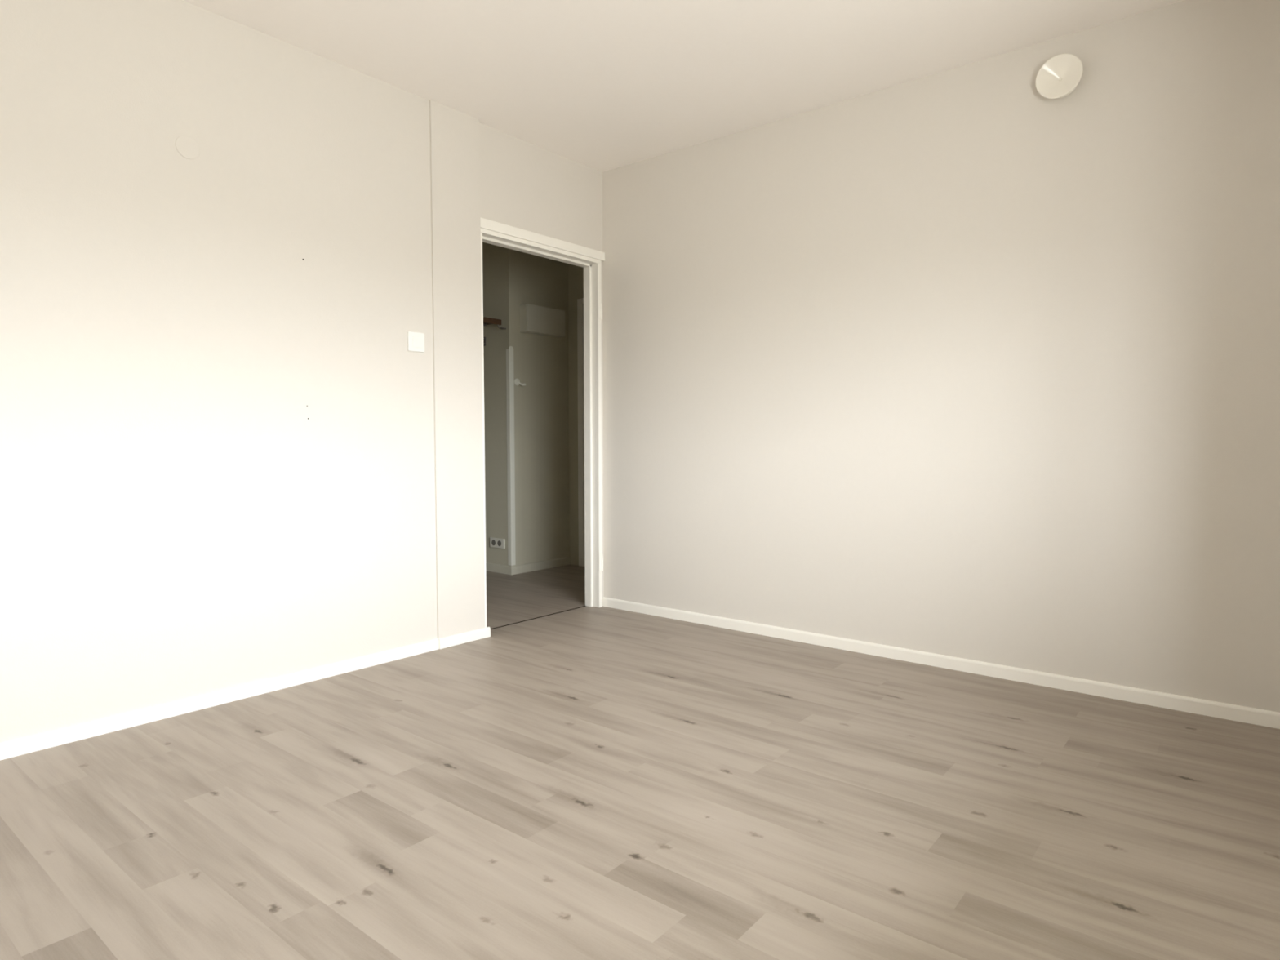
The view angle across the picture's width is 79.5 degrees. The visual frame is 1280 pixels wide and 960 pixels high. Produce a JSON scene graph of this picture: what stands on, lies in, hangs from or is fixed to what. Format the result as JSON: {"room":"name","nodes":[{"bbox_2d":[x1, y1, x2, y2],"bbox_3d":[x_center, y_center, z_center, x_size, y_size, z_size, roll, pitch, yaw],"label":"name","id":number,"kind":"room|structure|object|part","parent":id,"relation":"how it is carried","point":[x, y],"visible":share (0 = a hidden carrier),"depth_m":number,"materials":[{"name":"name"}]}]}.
{"room":"empty room","nodes":[
{"label":"empty room","id":0,"kind":"room"},
{"bbox_2d":[0,0,437,742],"bbox_3d":[-1.921,-0.402,2.409,0.101,2.500,2.965,2,4,39],"label":"wall","id":1,"kind":"structure","parent":0,"point":[217,471],"depth_m":2.75,"materials":[{"name":"paint"}]},
{"bbox_2d":[175,134,199,159],"bbox_3d":[-1.586,-1.168,2.700,0.003,0.080,0.080,2,4,39],"label":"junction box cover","id":2,"kind":"object","parent":1,"relation":"attached to","point":[187,146],"visible":1,"depth_m":2.70,"materials":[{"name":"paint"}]},
{"bbox_2d":[0,638,439,759],"bbox_3d":[-1.845,0.821,2.475,0.012,0.050,2.865,2,4,39],"label":"baseboard","id":3,"kind":"structure","parent":1,"relation":"attached to","point":[17,747],"depth_m":2.77,"materials":[{"name":"white paint"}]},
{"bbox_2d":[407,331,424,352],"bbox_3d":[-1.000,-0.617,3.440,0.017,0.086,0.085,2,4,39],"label":"light switch","id":4,"kind":"object","parent":1,"relation":"attached to","point":[415,340],"visible":1,"depth_m":3.43,"materials":[{"name":"white plastic"}]},
{"bbox_2d":[429,99,484,641],"bbox_3d":[-0.895,-0.467,3.661,0.110,2.500,0.275,2,4,39],"label":"wall pillar","id":5,"kind":"structure","parent":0,"point":[455,155],"depth_m":3.62,"materials":[{"name":"paint"}]},
{"bbox_2d":[439,626,490,648],"bbox_3d":[-0.839,0.758,3.696,0.012,0.050,0.301,2,4,39],"label":"baseboard","id":6,"kind":"structure","parent":5,"relation":"attached to","point":[460,638],"depth_m":3.69,"materials":[{"name":"white paint"}]},
{"bbox_2d":[482,242,569,566],"bbox_3d":[-1.386,-0.606,6.360,1.780,2.500,0.750,2,4,39],"label":"wall","id":7,"kind":"structure","parent":0,"point":[512,278],"depth_m":5.67,"materials":[{"name":"paint"}]},
{"bbox_2d":[483,337,485,346],"bbox_3d":[-1.154,-1.017,5.636,0.025,0.065,0.046,2,4,39],"label":"coat hook","id":8,"kind":"object","parent":7,"relation":"attached to","point":[484,338],"visible":0.64,"depth_m":5.64,"materials":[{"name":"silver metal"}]},
{"bbox_2d":[483,316,506,329],"bbox_3d":[-1.315,-1.114,5.602,0.692,0.064,0.295,2,4,39],"label":"rack","id":9,"kind":"object","parent":7,"relation":"attached to","point":[486,321],"visible":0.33,"depth_m":5.41,"materials":[{"name":"brown wood"}]},
{"bbox_2d":[489,537,505,548],"bbox_3d":[-1.047,0.463,5.648,0.156,0.072,0.013,2,4,39],"label":"wall socket","id":10,"kind":"object","parent":7,"relation":"attached to","point":[499,543],"visible":1,"depth_m":5.64,"materials":[{"name":"plastic"}]},
{"bbox_2d":[485,562,511,574],"bbox_3d":[-1.586,0.628,6.097,1.680,0.062,0.010,2,4,39],"label":"baseboard","id":11,"kind":"structure","parent":7,"relation":"attached to","point":[504,569],"depth_m":5.65,"materials":[{"name":"paint"}]},
{"bbox_2d":[506,346,515,565],"bbox_3d":[-0.934,-0.170,5.551,0.036,1.578,0.046,2,4,39],"label":"guard","id":12,"kind":"object","parent":7,"relation":"attached to","point":[509,353],"visible":1,"depth_m":5.54,"materials":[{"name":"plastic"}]},
{"bbox_2d":[514,378,525,386],"bbox_3d":[-0.868,-0.705,5.556,0.084,0.056,0.036,-1,3,-15],"label":"wall hook","id":13,"kind":"object","parent":7,"relation":"attached to","point":[517,382],"visible":1,"depth_m":5.54,"materials":[{"name":"plastic"}]},
{"bbox_3d":[-0.885,-0.707,5.550,0.011,0.052,0.052,2,4,39],"label":"plate","id":14,"kind":"part","parent":13,"relation":"part of","materials":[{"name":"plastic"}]},
{"bbox_2d":[510,556,570,574],"bbox_3d":[-0.741,0.643,5.797,0.010,0.062,0.610,2,4,39],"label":"baseboard","id":15,"kind":"structure","parent":7,"relation":"attached to","point":[532,566],"depth_m":5.78,"materials":[{"name":"paint"}]},
{"bbox_2d":[520,303,564,337],"bbox_3d":[-0.716,-1.172,5.676,0.084,0.196,0.381,2,4,39],"label":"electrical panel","id":16,"kind":"object","parent":7,"relation":"attached to","point":[534,319],"visible":1,"depth_m":5.62,"materials":[{"name":"metal"}]},
{"bbox_2d":[479,123,603,597],"bbox_3d":[-0.509,-0.493,4.159,0.080,2.500,1.034,2,4,39],"label":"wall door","id":17,"kind":"structure","parent":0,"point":[525,185],"depth_m":4.04,"materials":[{"name":"paint"}]},
{"bbox_2d":[480,217,604,629],"bbox_3d":[-0.534,-0.257,4.127,0.117,2.058,0.933,2,4,39],"label":"door frame","id":18,"kind":"structure","parent":17,"relation":"attached to","point":[493,233],"depth_m":4.41,"materials":[{"name":"white paint"}]},
{"bbox_3d":[-0.502,-1.260,4.048,0.020,0.048,0.933,2,4,39],"label":"head casing","id":19,"kind":"part","parent":18,"relation":"part of","materials":[{"name":"white paint"}]},
{"bbox_2d":[568,263,583,565],"bbox_3d":[-0.064,-0.572,5.673,1.140,2.500,0.150,2,4,39],"label":"wall","id":20,"kind":"structure","parent":0,"point":[575,273],"depth_m":5.94,"materials":[{"name":"paint"}]},
{"bbox_2d":[577,297,584,566],"bbox_3d":[-0.135,-0.342,5.636,0.870,2.045,0.016,2,4,39],"label":"door","id":21,"kind":"structure","parent":20,"relation":"in","point":[580,301],"depth_m":5.88,"materials":[{"name":"white paint"}]},
{"bbox_3d":[-0.133,-0.319,5.639,0.766,1.987,0.010,2,4,39],"label":"panel","id":22,"kind":"part","parent":21,"relation":"part of","materials":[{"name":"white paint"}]},
{"bbox_2d":[0,564,1279,959],"bbox_3d":[-0.950,0.807,3.221,6.500,0.001,5.150,2,4,39],"label":"floor","id":23,"kind":"structure","parent":0,"point":[585,783],"depth_m":1.98,"materials":[{"name":"beige laminate"}]},
{"bbox_2d":[182,0,1183,172],"bbox_3d":[-0.933,-1.749,3.073,6.750,0.120,5.350,2,4,39],"label":"ceiling","id":24,"kind":"structure","parent":0,"point":[602,86],"depth_m":3.01,"materials":[{"name":"paint"}]},
{"bbox_2d":[602,0,1279,712],"bbox_3d":[1.233,-0.453,3.346,3.650,2.500,0.100,2,4,39],"label":"wall","id":25,"kind":"structure","parent":0,"point":[968,362],"depth_m":3.15,"materials":[{"name":"paint"}]},
{"bbox_2d":[602,596,1279,728],"bbox_3d":[1.005,0.763,3.523,3.149,0.053,0.012,2,4,39],"label":"baseboard","id":26,"kind":"structure","parent":25,"relation":"attached to","point":[1264,717],"depth_m":3.17,"materials":[{"name":"white paint"}]},
{"bbox_2d":[1035,53,1083,98],"bbox_3d":[1.587,-1.519,2.907,0.160,0.160,0.048,2,4,39],"label":"valve","id":27,"kind":"object","parent":25,"relation":"attached to","point":[1060,75],"visible":1,"depth_m":2.90,"materials":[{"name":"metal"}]}
]}

